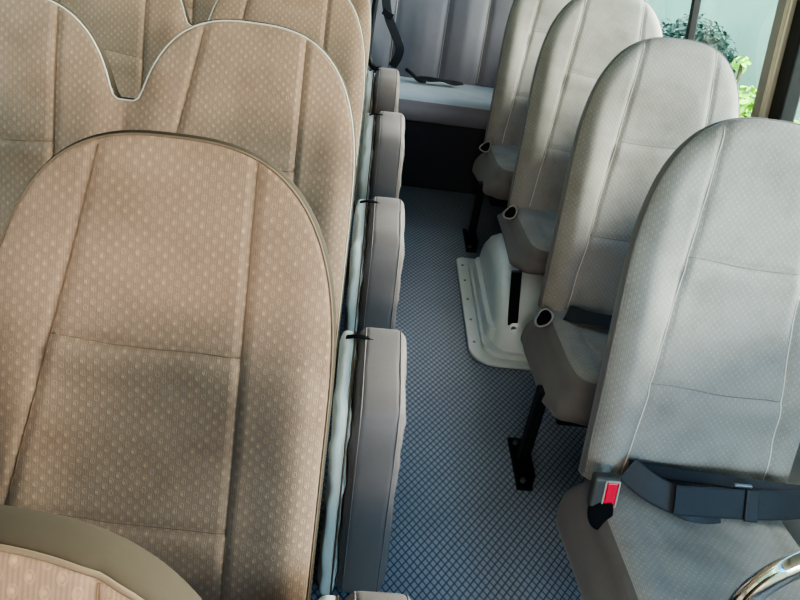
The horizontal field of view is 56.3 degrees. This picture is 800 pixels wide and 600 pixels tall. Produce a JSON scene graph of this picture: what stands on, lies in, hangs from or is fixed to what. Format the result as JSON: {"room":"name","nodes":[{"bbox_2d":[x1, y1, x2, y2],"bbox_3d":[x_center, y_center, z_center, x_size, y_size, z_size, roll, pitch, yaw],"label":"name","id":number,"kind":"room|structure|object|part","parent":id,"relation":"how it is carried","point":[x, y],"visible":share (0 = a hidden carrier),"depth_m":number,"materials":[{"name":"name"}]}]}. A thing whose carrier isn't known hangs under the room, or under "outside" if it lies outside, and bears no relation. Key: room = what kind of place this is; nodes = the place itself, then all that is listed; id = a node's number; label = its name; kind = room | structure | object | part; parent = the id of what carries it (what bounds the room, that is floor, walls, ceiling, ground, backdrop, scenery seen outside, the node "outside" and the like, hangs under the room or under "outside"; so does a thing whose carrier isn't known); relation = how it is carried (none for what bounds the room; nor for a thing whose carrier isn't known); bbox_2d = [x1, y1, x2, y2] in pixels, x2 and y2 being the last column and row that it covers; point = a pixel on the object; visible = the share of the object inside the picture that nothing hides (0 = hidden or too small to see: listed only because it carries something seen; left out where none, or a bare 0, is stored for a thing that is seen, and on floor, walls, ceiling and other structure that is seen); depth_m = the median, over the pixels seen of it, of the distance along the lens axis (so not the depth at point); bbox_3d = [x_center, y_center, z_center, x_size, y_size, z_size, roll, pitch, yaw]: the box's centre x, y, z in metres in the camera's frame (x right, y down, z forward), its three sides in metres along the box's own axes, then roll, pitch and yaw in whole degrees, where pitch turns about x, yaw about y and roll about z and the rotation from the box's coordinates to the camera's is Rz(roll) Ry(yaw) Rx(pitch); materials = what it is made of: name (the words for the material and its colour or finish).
{"room":"vehicle interior","nodes":[
{"label":"vehicle interior","id":0,"kind":"room"},
{"bbox_2d":[310,185,586,599],"bbox_3d":[-0.132,0.572,1.939,2.500,0.040,5.850,6,32,-4],"label":"floor","id":1,"kind":"structure","parent":0,"point":[462,528],"depth_m":2.18,"materials":[{"name":"plastic"}]},
{"bbox_2d":[0,505,201,599],"bbox_3d":[-0.640,0.750,0.463,1.047,1.103,0.780,6,32,-4],"label":"seat","id":2,"kind":"object","parent":1,"relation":"on","point":[44,555],"visible":1,"depth_m":0.48,"materials":[{"name":"beige fabric"}]},
{"bbox_3d":[-0.620,0.522,0.515,1.038,0.770,0.315,6,32,-4],"label":"panel","id":3,"kind":"part","parent":2,"relation":"part of","materials":[{"name":"brown fabric"}]},
{"bbox_2d":[0,130,335,599],"bbox_3d":[-0.649,0.377,1.045,1.047,1.103,0.779,6,32,-4],"label":"seat","id":4,"kind":"object","parent":1,"relation":"on","point":[168,306],"visible":0.91,"depth_m":1.09,"materials":[{"name":"beige fabric"}]},
{"bbox_2d":[0,0,355,375],"bbox_3d":[-0.653,0.000,1.634,1.047,1.103,0.781,6,32,-4],"label":"seat","id":5,"kind":"object","parent":1,"relation":"on","point":[271,91],"visible":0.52,"depth_m":1.65,"materials":[{"name":"beige fabric"}]},
{"bbox_2d":[56,0,365,182],"bbox_3d":[-0.657,-0.379,2.224,1.047,1.103,0.779,6,32,-4],"label":"seat","id":6,"kind":"object","parent":1,"relation":"on","point":[132,34],"visible":0.22,"depth_m":2.24,"materials":[{"name":"beige fabric"}]},
{"bbox_3d":[-0.638,-0.611,2.312,1.047,0.804,0.380,6,32,-4],"label":"backrest","id":7,"kind":"part","parent":6,"relation":"part of","materials":[{"name":"beige fabric"}]},
{"bbox_2d":[184,0,371,90],"bbox_3d":[-0.661,-0.733,2.779,1.047,1.103,0.780,6,32,-4],"label":"seat","id":8,"kind":"object","parent":1,"relation":"on","point":[199,11],"visible":0.07,"depth_m":2.82,"materials":[{"name":"beige fabric"}]},
{"bbox_3d":[-0.642,-0.966,2.868,1.047,0.804,0.380,6,32,-4],"label":"backrest","id":9,"kind":"part","parent":8,"relation":"part of","materials":[{"name":"beige fabric"}]},
{"bbox_2d":[317,327,406,594],"bbox_3d":[-0.087,0.370,1.711,0.172,0.558,0.375,5,32,-4],"label":"seat","id":10,"kind":"object","parent":1,"relation":"on","point":[369,411],"visible":1,"depth_m":1.57,"materials":[{"name":"grey fabric"}]},
{"bbox_2d":[319,591,410,599],"bbox_3d":[-0.078,0.741,1.118,0.175,0.573,0.376,5,32,-4],"label":"seat","id":11,"kind":"object","parent":1,"relation":"on","point":[356,595],"visible":1,"depth_m":1.09,"materials":[{"name":"beige plastic"}]},
{"bbox_2d":[343,197,404,344],"bbox_3d":[-0.088,-0.007,2.301,0.173,0.558,0.376,5,32,-4],"label":"seat","id":12,"kind":"object","parent":1,"relation":"on","point":[377,252],"visible":0.73,"depth_m":2.14,"materials":[{"name":"grey fabric"}]},
{"bbox_2d":[354,67,399,204],"bbox_3d":[-0.105,-0.721,3.372,0.174,0.602,0.301,5,32,-4],"label":"seat","id":13,"kind":"object","parent":1,"relation":"on","point":[382,92],"visible":0.44,"depth_m":3.20,"materials":[{"name":"grey fabric"}]},
{"bbox_2d":[358,111,404,206],"bbox_3d":[-0.086,-0.396,2.878,0.163,0.589,0.375,6,32,-5],"label":"seat","id":14,"kind":"object","parent":1,"relation":"on","point":[383,146],"visible":0.53,"depth_m":2.70,"materials":[{"name":"grey fabric"}]},
{"bbox_2d":[368,0,513,195],"bbox_3d":[-0.123,-1.268,3.649,2.241,1.210,0.712,6,32,-4],"label":"bench","id":15,"kind":"object","parent":1,"relation":"on","point":[445,54],"visible":0.24,"depth_m":3.66,"materials":[{"name":"fabric"}]},
{"bbox_3d":[-0.145,-1.059,3.626,2.202,0.061,0.412,6,32,-4],"label":"seat","id":16,"kind":"part","parent":15,"relation":"part of","materials":[{"name":"fabric"}]},
{"bbox_2d":[398,99,489,129],"bbox_3d":[-0.152,-1.020,3.652,2.236,0.098,0.448,6,32,-4],"label":"cushion","id":17,"kind":"object","parent":15,"relation":"on","point":[457,114],"depth_m":3.49,"materials":[{"name":"fabric"}]},
{"bbox_3d":[-0.180,-0.825,3.757,2.200,0.340,0.340,6,32,-4],"label":"panel","id":18,"kind":"part","parent":15,"relation":"part of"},
{"bbox_2d":[456,233,543,370],"bbox_3d":[0.647,-0.042,2.810,0.795,0.262,0.730,6,32,-4],"label":"wheel arch cover","id":19,"kind":"object","parent":1,"relation":"on","point":[484,280],"visible":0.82,"depth_m":2.63,"materials":[{"name":"white plastic"}]},
{"bbox_2d":[497,0,662,329],"bbox_3d":[0.673,-0.506,2.681,0.551,1.013,0.865,6,32,-4],"label":"passenger seat","id":20,"kind":"object","parent":19,"relation":"on","point":[584,37],"visible":0.59,"depth_m":2.75,"materials":[{"name":"grey fabric"}]},
{"bbox_3d":[0.384,0.010,2.516,0.070,0.251,0.014,6,32,-4],"label":"leg","id":21,"kind":"part","parent":20,"relation":"part of","materials":[{"name":"black metal"}]},
{"bbox_2d":[497,213,548,275],"bbox_3d":[0.635,-0.224,2.717,0.516,0.099,0.525,6,32,-4],"label":"cushion","id":22,"kind":"object","parent":20,"relation":"on","point":[525,235],"depth_m":2.61,"materials":[{"name":"grey fabric"}]},
{"bbox_3d":[0.637,-0.245,2.705,0.404,0.064,0.446,6,32,-4],"label":"seat","id":23,"kind":"part","parent":20,"relation":"part of","materials":[{"name":"grey fabric"}]},
{"bbox_3d":[0.711,-0.721,2.829,0.501,0.804,0.385,6,32,-4],"label":"backrest","id":24,"kind":"part","parent":20,"relation":"part of","materials":[{"name":"grey fabric"}]},
{"bbox_3d":[0.714,-0.718,2.796,0.499,0.772,0.326,6,32,-4],"label":"panel","id":25,"kind":"part","parent":20,"relation":"part of","materials":[{"name":"grey fabric"}]},
{"bbox_2d":[462,0,570,252],"bbox_3d":[0.631,-0.844,3.276,0.573,1.101,0.837,6,32,-4],"label":"passenger seat","id":26,"kind":"object","parent":1,"relation":"on","point":[528,23],"visible":0.38,"depth_m":3.31,"materials":[{"name":"grey fabric"}]},
{"bbox_3d":[0.309,-0.280,3.296,0.046,0.050,0.200,6,32,-4],"label":"foot plate","id":27,"kind":"part","parent":26,"relation":"part of","materials":[{"name":"black metal"}]},
{"bbox_3d":[0.330,-0.386,3.229,0.030,0.265,0.038,6,32,-4],"label":"leg","id":28,"kind":"part","parent":26,"relation":"part of","materials":[{"name":"black metal"}]},
{"bbox_2d":[472,149,513,199],"bbox_3d":[0.600,-0.548,3.293,0.517,0.184,0.526,6,32,-4],"label":"cushion","id":29,"kind":"object","parent":26,"relation":"on","point":[493,170],"depth_m":3.15,"materials":[{"name":"grey fabric"}]},
{"bbox_3d":[0.611,-0.502,3.346,0.460,0.040,0.420,6,32,-4],"label":"seat frame","id":30,"kind":"part","parent":26,"relation":"part of","materials":[{"name":"black metal"}]},
{"bbox_3d":[0.681,-1.078,3.380,0.499,0.804,0.389,6,32,-4],"label":"backrest","id":31,"kind":"part","parent":26,"relation":"part of","materials":[{"name":"grey fabric"}]},
{"bbox_3d":[0.609,-0.604,3.257,0.404,0.065,0.446,6,32,-4],"label":"seat","id":32,"kind":"part","parent":26,"relation":"part of","materials":[{"name":"grey fabric"}]},
{"bbox_3d":[0.683,-1.075,3.346,0.496,0.773,0.330,6,32,-4],"label":"panel","id":33,"kind":"part","parent":26,"relation":"part of","materials":[{"name":"grey fabric"}]},
{"bbox_2d":[508,37,739,490],"bbox_3d":[0.675,-0.106,2.134,0.565,1.097,0.816,6,32,-4],"label":"passenger seat","id":34,"kind":"object","parent":1,"relation":"on","point":[656,93],"visible":0.59,"depth_m":2.16,"materials":[{"name":"grey fabric"}]},
{"bbox_3d":[0.349,0.457,2.154,0.046,0.050,0.200,6,32,-4],"label":"foot plate","id":35,"kind":"part","parent":34,"relation":"part of","materials":[{"name":"black metal"}]},
{"bbox_3d":[0.370,0.351,2.087,0.030,0.265,0.038,6,32,-4],"label":"leg","id":36,"kind":"part","parent":34,"relation":"part of","materials":[{"name":"black metal"}]},
{"bbox_2d":[521,318,596,426],"bbox_3d":[0.639,0.188,2.151,0.517,0.183,0.526,6,32,-4],"label":"cushion","id":37,"kind":"object","parent":34,"relation":"on","point":[561,353],"depth_m":2.03,"materials":[{"name":"grey fabric"}]},
{"bbox_3d":[0.651,0.234,2.204,0.460,0.040,0.420,6,32,-4],"label":"seat frame","id":38,"kind":"part","parent":34,"relation":"part of","materials":[{"name":"black metal"}]},
{"bbox_3d":[0.649,0.132,2.115,0.404,0.064,0.446,6,32,-4],"label":"seat","id":39,"kind":"part","parent":34,"relation":"part of","materials":[{"name":"grey fabric"}]},
{"bbox_3d":[0.724,-0.342,2.240,0.504,0.804,0.386,6,32,-4],"label":"backrest","id":40,"kind":"part","parent":34,"relation":"part of","materials":[{"name":"grey fabric"}]},
{"bbox_3d":[0.726,-0.339,2.207,0.501,0.772,0.327,6,32,-4],"label":"panel","id":41,"kind":"part","parent":34,"relation":"part of","materials":[{"name":"grey fabric"}]},
{"bbox_2d":[556,117,799,599],"bbox_3d":[0.671,0.270,1.545,0.583,1.098,0.814,6,32,-4],"label":"passenger seat","id":42,"kind":"object","parent":1,"relation":"on","point":[692,439],"visible":1,"depth_m":1.58,"materials":[{"name":"grey fabric"}]},
{"bbox_3d":[0.705,0.033,1.648,0.494,0.804,0.387,6,32,-4],"label":"backrest","id":43,"kind":"part","parent":42,"relation":"part of","materials":[{"name":"grey fabric"}]},
{"bbox_2d":[556,479,799,599],"bbox_3d":[0.626,0.563,1.560,0.517,0.184,0.526,6,32,-4],"label":"cushion","id":44,"kind":"object","parent":42,"relation":"on","point":[633,542],"depth_m":1.53,"materials":[{"name":"grey fabric"}]},
{"bbox_3d":[0.707,0.036,1.614,0.491,0.772,0.328,6,32,-4],"label":"panel","id":45,"kind":"part","parent":42,"relation":"part of","materials":[{"name":"grey fabric"}]},
{"bbox_3d":[0.635,0.508,1.524,0.404,0.063,0.446,6,32,-4],"label":"seat","id":46,"kind":"part","parent":42,"relation":"part of","materials":[{"name":"grey fabric"}]},
{"bbox_2d":[728,549,799,599],"bbox_3d":[0.712,0.668,1.193,0.640,0.821,0.080,6,32,-4],"label":"grab rail","id":47,"kind":"object","parent":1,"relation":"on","point":[785,570],"visible":1,"depth_m":0.99,"materials":[{"name":"silver metal"}]},
{"bbox_2d":[781,443,799,546],"bbox_3d":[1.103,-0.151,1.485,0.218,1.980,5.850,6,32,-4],"label":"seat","id":48,"kind":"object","parent":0,"point":[793,526],"depth_m":2.02,"materials":[{"name":"grey fabric"}]},
{"bbox_2d":[685,0,700,39],"bbox_3d":[1.146,-1.303,2.858,0.171,0.870,1.535,6,32,-4],"label":"window frame","id":49,"kind":"structure","parent":48,"relation":"in","point":[695,4],"depth_m":2.93,"materials":[{"name":"black metal"}]},
{"bbox_2d":[751,0,799,121],"bbox_3d":[1.144,-0.847,2.144,0.205,0.910,0.170,6,32,-4],"label":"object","id":50,"kind":"structure","parent":48,"relation":"attached to","point":[777,97],"depth_m":2.21,"materials":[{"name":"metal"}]},
{"label":"outside","id":51,"kind":"structure","parent":0,"visible":0},
{"bbox_3d":[-0.338,-0.767,5.444,30.000,0.100,40.000,6,32,-4],"label":"ground","id":52,"kind":"structure","parent":51,"visible":0},
{"bbox_2d":[661,13,737,72],"bbox_3d":[2.702,-2.133,7.157,0.616,1.173,1.449,6,32,-4],"label":"shrub","id":53,"kind":"object","parent":52,"relation":"on","point":[702,36],"visible":0.23,"depth_m":6.70,"materials":[{"name":"green plant"}]},
{"bbox_2d":[645,0,799,123],"bbox_3d":[3.344,-2.247,6.898,0.200,1.800,24.000,6,32,-4],"label":"wall","id":54,"kind":"structure","parent":52,"relation":"on","point":[748,23],"depth_m":7.14,"materials":[{"name":"concrete"}]},
{"bbox_2d":[732,55,756,116],"bbox_3d":[2.357,-1.100,5.407,0.316,1.218,0.550,6,32,-4],"label":"shrub","id":55,"kind":"object","parent":52,"relation":"on","point":[746,103],"visible":0.3,"depth_m":5.17,"materials":[{"name":"green plant"}]},
{"bbox_3d":[2.356,-1.110,5.482,0.053,1.155,0.301,-1,34,-15],"label":"stem","id":56,"kind":"part","parent":55,"relation":"part of","materials":[{"name":"green plant"}]}
]}

